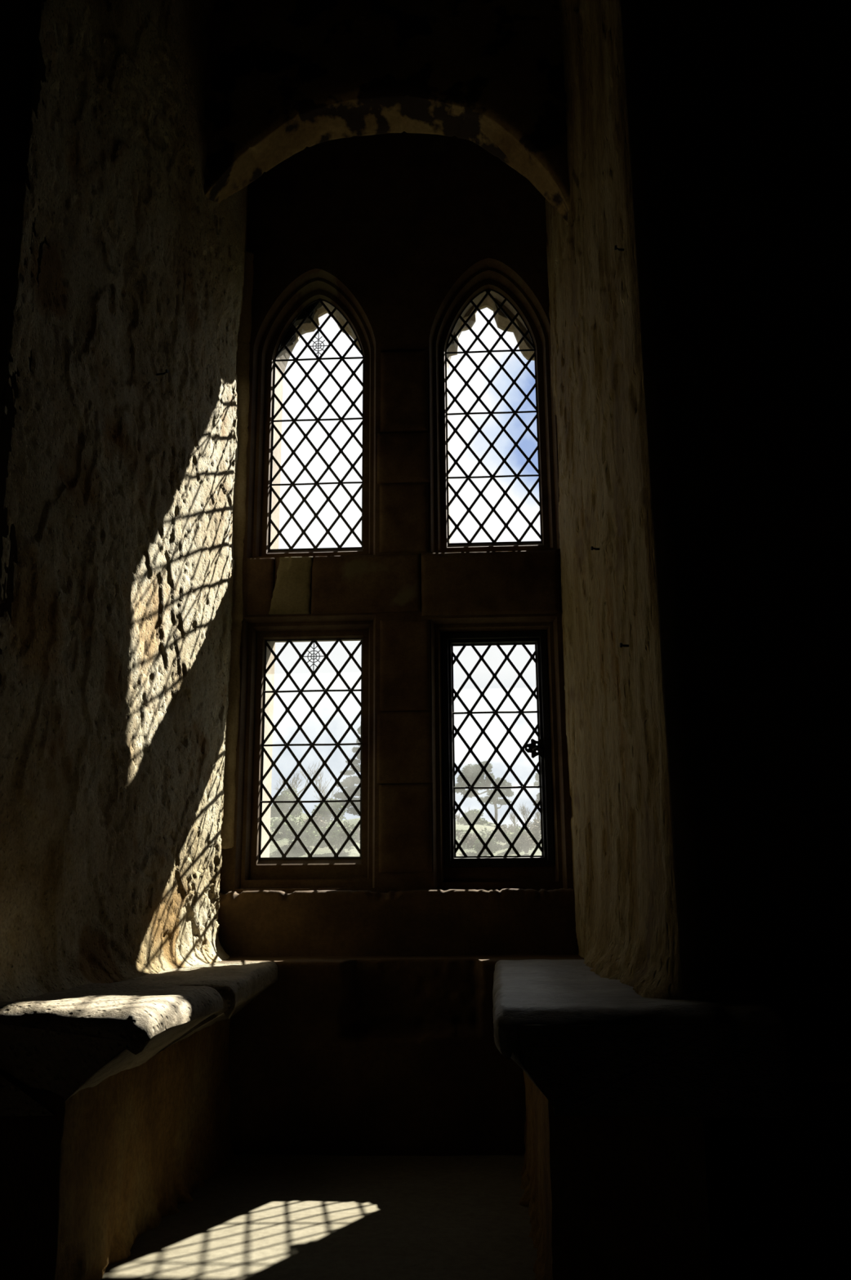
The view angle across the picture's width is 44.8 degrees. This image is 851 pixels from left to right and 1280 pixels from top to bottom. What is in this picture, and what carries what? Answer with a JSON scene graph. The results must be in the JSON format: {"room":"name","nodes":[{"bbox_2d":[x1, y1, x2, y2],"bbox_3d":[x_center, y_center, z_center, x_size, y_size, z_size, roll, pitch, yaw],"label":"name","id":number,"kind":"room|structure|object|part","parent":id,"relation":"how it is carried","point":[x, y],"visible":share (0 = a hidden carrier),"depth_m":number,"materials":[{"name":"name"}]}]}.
{"room":"castle interior","nodes":[
{"label":"castle interior","id":0,"kind":"room"},
{"bbox_2d":[0,0,48,684],"bbox_3d":[-2.341,-0.782,2.691,2.755,5.400,0.368,-1,-13,3],"label":"wall","id":1,"kind":"structure","parent":0,"point":[22,65],"depth_m":2.56,"materials":[{"name":"stone"}]},
{"bbox_2d":[0,0,247,1001],"bbox_3d":[-1.065,-1.086,3.393,0.636,4.496,1.764,-2,-13,7],"label":"wall","id":2,"kind":"structure","parent":0,"point":[115,646],"depth_m":2.93,"materials":[{"name":"beige stone"}]},
{"bbox_2d":[155,368,168,375],"bbox_3d":[-0.832,-0.841,3.254,0.060,0.013,0.017,-8,-15,29],"label":"nail","id":3,"kind":"object","parent":2,"relation":"attached to","point":[166,370],"visible":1,"depth_m":3.25,"materials":[{"name":"black metal"}]},
{"bbox_2d":[220,251,253,848],"bbox_3d":[-0.771,-0.432,4.060,0.176,2.462,0.058,6,-15,-26],"label":"trim","id":4,"kind":"structure","parent":2,"relation":"attached to","point":[227,834],"depth_m":4.03,"materials":[{"name":"stone"}]},
{"bbox_2d":[99,1155,537,1279],"bbox_3d":[-0.119,1.709,2.620,2.100,0.489,1.710,-1,-13,3],"label":"floor","id":5,"kind":"structure","parent":0,"point":[258,1217],"depth_m":2.54,"materials":[{"name":"stone"}]},
{"bbox_2d":[0,961,277,1279],"bbox_3d":[-0.733,1.174,2.636,0.555,0.594,1.403,-1,-13,3],"label":"window seat","id":6,"kind":"object","parent":5,"relation":"on","point":[115,1098],"visible":0.98,"depth_m":2.22,"materials":[{"name":"stone"}]},
{"bbox_2d":[492,959,793,1279],"bbox_3d":[0.456,1.157,2.603,0.570,0.593,1.327,-1,-13,3],"label":"window seat","id":7,"kind":"object","parent":5,"relation":"on","point":[620,1084],"visible":0.96,"depth_m":2.01,"materials":[{"name":"grey stone"}]},
{"bbox_2d":[260,290,527,857],"bbox_3d":[-0.022,0.735,3.965,8.000,9.400,0.154,-1,-13,3],"label":"wall","id":8,"kind":"structure","parent":0,"point":[284,354],"depth_m":4.33,"materials":[{"name":"stone"}]},
{"bbox_2d":[288,307,360,350],"bbox_3d":[-0.417,-1.431,4.521,0.560,0.483,0.060,-1,-13,3],"label":"trim","id":9,"kind":"structure","parent":8,"relation":"attached to","point":[304,328],"depth_m":4.51,"materials":[{"name":"stone"}]},
{"bbox_2d":[219,131,573,893],"bbox_3d":[-0.111,-0.734,4.162,1.660,3.550,0.144,-1,-13,3],"label":"wall window","id":10,"kind":"structure","parent":8,"relation":"in","point":[399,233],"depth_m":4.09,"materials":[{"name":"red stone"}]},
{"bbox_2d":[258,638,362,859],"bbox_3d":[-0.437,0.407,3.976,0.398,0.860,0.015,-1,-13,3],"label":"window","id":11,"kind":"structure","parent":10,"relation":"attached to","point":[349,690],"depth_m":3.97,"materials":[{"name":"black metal"}]},
{"bbox_2d":[268,298,364,551],"bbox_3d":[-0.449,-0.916,4.313,0.398,1.150,0.061,-1,-13,3],"label":"window","id":12,"kind":"structure","parent":10,"relation":"attached to","point":[306,315],"depth_m":4.29,"materials":[{"name":"black metal"}]},
{"bbox_2d":[444,288,542,545],"bbox_3d":[0.273,-0.941,4.256,0.388,1.147,0.015,-1,-13,3],"label":"window","id":13,"kind":"structure","parent":10,"relation":"attached to","point":[468,413],"depth_m":4.24,"materials":[{"name":"black metal"}]},
{"bbox_2d":[442,631,554,866],"bbox_3d":[0.270,0.404,3.907,0.400,0.886,0.076,-1,-13,3],"label":"window","id":14,"kind":"structure","parent":10,"relation":"attached to","point":[538,639],"depth_m":3.92,"materials":[{"name":"black metal"}]},
{"bbox_3d":[0.410,0.409,3.901,0.069,0.092,0.006,-1,-13,3],"label":"latch plate","id":15,"kind":"part","parent":14,"relation":"part of","materials":[{"name":"black metal"}]},
{"bbox_3d":[0.423,0.408,3.877,0.021,0.021,0.053,-12,-17,39],"label":"latch handle","id":16,"kind":"part","parent":14,"relation":"part of","materials":[{"name":"black metal"}]},
{"bbox_2d":[448,296,533,360],"bbox_3d":[0.307,-1.440,4.484,0.570,0.494,0.060,-1,-13,3],"label":"trim","id":17,"kind":"structure","parent":8,"relation":"attached to","point":[501,320],"depth_m":4.45,"materials":[{"name":"stone"}]},
{"bbox_2d":[216,954,583,1155],"bbox_3d":[-0.036,1.387,3.416,1.401,0.649,0.346,-1,-13,3],"label":"wall","id":18,"kind":"structure","parent":0,"point":[339,1055],"depth_m":3.26,"materials":[{"name":"stone"}]},
{"bbox_2d":[217,888,578,956],"bbox_3d":[-0.107,1.024,3.680,1.283,0.265,0.145,-1,-13,3],"label":"window sill","id":19,"kind":"structure","parent":18,"relation":"on","point":[506,921],"depth_m":3.62,"materials":[{"name":"stone"}]},
{"bbox_2d":[545,0,850,1081],"bbox_3d":[0.748,-1.102,3.394,0.648,4.499,1.538,-1,-13,3],"label":"wall","id":20,"kind":"structure","parent":0,"point":[623,868],"depth_m":2.89,"materials":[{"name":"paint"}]},
{"bbox_2d":[203,0,569,222],"bbox_3d":[-0.161,-2.323,3.923,1.384,1.867,0.156,-1,-13,3],"label":"wall","id":21,"kind":"structure","parent":20,"relation":"attached to","point":[284,77],"depth_m":3.80,"materials":[{"name":"stone"}]},
{"bbox_2d":[590,546,599,550],"bbox_3d":[0.515,-0.270,3.060,0.052,0.013,0.013,3,-14,-14],"label":"nail","id":22,"kind":"object","parent":20,"relation":"attached to","point":[591,547],"visible":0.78,"depth_m":3.06,"materials":[{"name":"black metal"}]},
{"bbox_2d":[613,244,623,250],"bbox_3d":[0.513,-1.016,2.684,0.050,0.013,0.015,4,-14,-17],"label":"nail","id":23,"kind":"object","parent":20,"relation":"attached to","point":[615,246],"visible":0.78,"depth_m":2.68,"materials":[{"name":"black metal"}]},
{"bbox_2d":[618,643,628,647],"bbox_3d":[0.520,0.014,2.649,0.049,0.013,0.014,3,-14,-15],"label":"nail","id":24,"kind":"object","parent":20,"relation":"attached to","point":[620,645],"visible":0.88,"depth_m":2.65,"materials":[{"name":"black metal"}]},
{"bbox_2d":[619,0,850,1279],"bbox_3d":[2.012,-0.826,2.651,2.948,5.400,0.364,-1,-13,3],"label":"wall","id":25,"kind":"structure","parent":0,"point":[739,111],"depth_m":2.41,"materials":[{"name":"stone"}]},
{"label":"outside","id":26,"kind":"structure","parent":0,"visible":0},
{"bbox_2d":[269,812,541,857],"bbox_3d":[3.329,16.045,77.562,140.000,20.728,149.400,-1,-13,3],"label":"ground","id":27,"kind":"structure","parent":26,"point":[322,851],"depth_m":79.47,"materials":[{"name":"green plant"}]},
{"bbox_2d":[270,804,279,817],"bbox_3d":[-14.505,16.433,98.628,1.705,1.450,1.625,-1,-13,3],"label":"shrub","id":28,"kind":"object","parent":27,"relation":"on","point":[273,811],"visible":0.62,"depth_m":98.33,"materials":[{"name":"green plant"}]},
{"bbox_2d":[270,812,298,835],"bbox_3d":[-11.080,14.730,82.007,2.761,2.010,2.275,-1,-13,3],"label":"shrub","id":29,"kind":"object","parent":27,"relation":"on","point":[278,820],"visible":0.39,"depth_m":81.48,"materials":[{"name":"green plant"}]},
{"bbox_2d":[271,786,302,817],"bbox_3d":[-13.590,15.924,100.872,3.181,3.302,3.087,-1,-13,3],"label":"shrub","id":30,"kind":"object","parent":27,"relation":"on","point":[286,796],"visible":0.64,"depth_m":100.39,"materials":[{"name":"green plant"}]},
{"bbox_2d":[274,761,319,795],"bbox_3d":[-12.561,15.025,104.346,5.277,5.599,2.993,-1,-13,3],"label":"bare tree","id":31,"kind":"object","parent":27,"relation":"on","point":[314,771],"visible":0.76,"depth_m":104.34,"materials":[{"name":"grey plant"}]},
{"bbox_2d":[284,815,319,848],"bbox_3d":[-9.331,14.635,78.098,2.628,2.674,2.478,-1,-13,3],"label":"shrub","id":32,"kind":"object","parent":27,"relation":"on","point":[308,836],"visible":0.84,"depth_m":77.60,"materials":[{"name":"green plant"}]},
{"bbox_2d":[297,812,327,831],"bbox_3d":[-9.102,15.105,84.690,2.539,1.967,2.542,-1,-13,3],"label":"shrub","id":33,"kind":"object","parent":27,"relation":"on","point":[317,820],"visible":0.41,"depth_m":84.33,"materials":[{"name":"green plant"}]},
{"bbox_2d":[312,822,342,841],"bbox_3d":[-7.742,15.137,81.078,2.673,1.674,2.165,-1,-13,3],"label":"shrub","id":34,"kind":"object","parent":27,"relation":"on","point":[322,828],"visible":0.17,"depth_m":80.54,"materials":[{"name":"green plant"}]},
{"bbox_2d":[312,771,342,818],"bbox_3d":[-11.010,17.297,115.085,4.113,5.878,4.212,-1,-13,3],"label":"bare tree","id":35,"kind":"object","parent":27,"relation":"on","point":[316,780],"visible":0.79,"depth_m":115.76,"materials":[{"name":"grey plant"}]},
{"bbox_2d":[311,797,346,822],"bbox_3d":[-8.749,15.412,93.457,3.178,2.248,3.032,-1,-13,3],"label":"shrub","id":36,"kind":"object","parent":27,"relation":"on","point":[323,810],"visible":0.67,"depth_m":92.94,"materials":[{"name":"green plant"}]},
{"bbox_2d":[324,815,358,853],"bbox_3d":[-6.403,14.550,77.302,2.777,2.871,2.538,-1,-13,3],"label":"shrub","id":37,"kind":"object","parent":27,"relation":"on","point":[335,835],"visible":0.69,"depth_m":77.07,"materials":[{"name":"green plant"}]},
{"bbox_2d":[333,725,360,816],"bbox_3d":[-6.823,13.323,101.893,4.816,10.667,3.893,-1,-13,3],"label":"cedar tree","id":38,"kind":"object","parent":27,"relation":"on","point":[348,782],"visible":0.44,"depth_m":101.55,"materials":[{"name":"green plant"}]},
{"bbox_2d":[349,824,359,842],"bbox_3d":[-5.369,15.784,83.812,2.614,2.055,2.423,-1,-13,3],"label":"shrub","id":39,"kind":"object","parent":27,"relation":"on","point":[357,830],"visible":0.22,"depth_m":83.47,"materials":[{"name":"green plant"}]},
{"bbox_2d":[455,812,460,824],"bbox_3d":[3.098,17.508,99.608,0.654,1.836,0.570,-1,-13,3],"label":"bare tree","id":40,"kind":"object","parent":27,"relation":"on","point":[459,815],"visible":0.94,"depth_m":99.59,"materials":[{"name":"grey plant"}]},
{"bbox_2d":[455,829,471,833],"bbox_3d":[2.739,16.030,86.528,2.249,0.346,2.038,-1,-13,3],"label":"shrub","id":41,"kind":"object","parent":27,"relation":"on","point":[457,831],"visible":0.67,"depth_m":86.38,"materials":[{"name":"green plant"}]},
{"bbox_2d":[457,833,475,842],"bbox_3d":[3.488,16.140,83.896,2.386,0.906,1.917,-1,-13,3],"label":"shrub","id":42,"kind":"object","parent":27,"relation":"on","point":[468,834],"visible":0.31,"depth_m":83.59,"materials":[{"name":"green plant"}]},
{"bbox_2d":[457,808,488,825],"bbox_3d":[4.451,16.740,96.506,2.982,1.868,2.921,-1,-13,3],"label":"shrub","id":43,"kind":"object","parent":27,"relation":"on","point":[471,815],"visible":0.59,"depth_m":96.08,"materials":[{"name":"green plant"}]},
{"bbox_2d":[466,834,481,851],"bbox_3d":[4.073,15.893,81.085,1.926,1.458,2.030,-1,-13,3],"label":"shrub","id":44,"kind":"object","parent":27,"relation":"on","point":[471,841],"visible":0.45,"depth_m":80.78,"materials":[{"name":"green plant"}]},
{"bbox_2d":[454,760,514,822],"bbox_3d":[5.967,16.485,106.622,6.428,8.059,3.668,-1,-13,3],"label":"pine tree","id":45,"kind":"object","parent":27,"relation":"on","point":[471,772],"visible":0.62,"depth_m":106.56,"materials":[{"name":"green plant"}]},
{"bbox_2d":[472,827,498,856],"bbox_3d":[4.596,15.473,78.581,2.075,2.362,1.885,-1,-13,3],"label":"shrub","id":46,"kind":"object","parent":27,"relation":"on","point":[492,846],"visible":0.67,"depth_m":78.26,"materials":[{"name":"green plant"}]},
{"bbox_2d":[485,829,510,837],"bbox_3d":[5.996,16.142,85.492,2.370,0.885,2.061,-1,-13,3],"label":"shrub","id":47,"kind":"object","parent":27,"relation":"on","point":[486,833],"visible":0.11,"depth_m":85.24,"materials":[{"name":"green plant"}]},
{"bbox_2d":[493,825,515,843],"bbox_3d":[6.612,15.632,82.861,2.465,1.592,1.862,-1,-13,3],"label":"shrub","id":48,"kind":"object","parent":27,"relation":"on","point":[500,837],"visible":0.37,"depth_m":82.62,"materials":[{"name":"green plant"}]},
{"bbox_2d":[492,823,525,831],"bbox_3d":[7.702,17.281,94.272,3.212,1.110,2.986,-1,-13,3],"label":"shrub","id":49,"kind":"object","parent":27,"relation":"on","point":[511,824],"visible":0.16,"depth_m":93.69,"materials":[{"name":"green plant"}]},
{"bbox_2d":[508,804,517,826],"bbox_3d":[8.428,17.366,99.965,1.133,2.735,1.046,-1,-13,3],"label":"bare tree","id":50,"kind":"object","parent":27,"relation":"on","point":[511,817],"visible":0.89,"depth_m":99.90,"materials":[{"name":"grey plant"}]},
{"bbox_2d":[503,826,528,850],"bbox_3d":[7.059,15.459,80.216,2.028,2.061,1.817,-1,-13,3],"label":"shrub","id":51,"kind":"object","parent":27,"relation":"on","point":[512,837],"visible":0.38,"depth_m":79.98,"materials":[{"name":"green plant"}]},
{"bbox_2d":[518,803,529,822],"bbox_3d":[9.680,17.358,101.158,1.642,2.945,1.329,-1,-13,3],"label":"bare tree","id":52,"kind":"object","parent":27,"relation":"on","point":[525,817],"visible":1,"depth_m":101.18,"materials":[{"name":"grey plant"}]},
{"bbox_2d":[514,831,537,853],"bbox_3d":[7.595,15.155,77.629,1.917,1.726,2.039,-1,-13,3],"label":"shrub","id":53,"kind":"object","parent":27,"relation":"on","point":[524,842],"visible":0.88,"depth_m":77.39,"materials":[{"name":"green plant"}]},
{"bbox_2d":[524,818,540,833],"bbox_3d":[10.095,17.275,94.943,2.203,1.630,2.103,-1,-13,3],"label":"shrub","id":54,"kind":"object","parent":27,"relation":"on","point":[535,821],"visible":0.28,"depth_m":94.70,"materials":[{"name":"green plant"}]},
{"bbox_2d":[525,825,541,844],"bbox_3d":[8.771,16.052,84.559,2.231,1.852,1.846,-1,-13,3],"label":"shrub","id":55,"kind":"object","parent":27,"relation":"on","point":[535,829],"visible":0.37,"depth_m":84.29,"materials":[{"name":"green plant"}]},
{"bbox_2d":[532,773,539,805],"bbox_3d":[12.398,17.448,108.360,2.321,7.474,2.017,-1,-13,3],"label":"pine tree","id":56,"kind":"object","parent":27,"relation":"on","point":[536,777],"visible":0.14,"depth_m":108.66,"materials":[{"name":"green plant"}]},
{"bbox_2d":[532,810,540,823],"bbox_3d":[10.835,17.492,99.023,1.141,2.642,1.161,-1,-13,3],"label":"bare tree","id":57,"kind":"object","parent":27,"relation":"on","point":[536,814],"visible":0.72,"depth_m":99.03,"materials":[{"name":"grey plant"}]}
]}

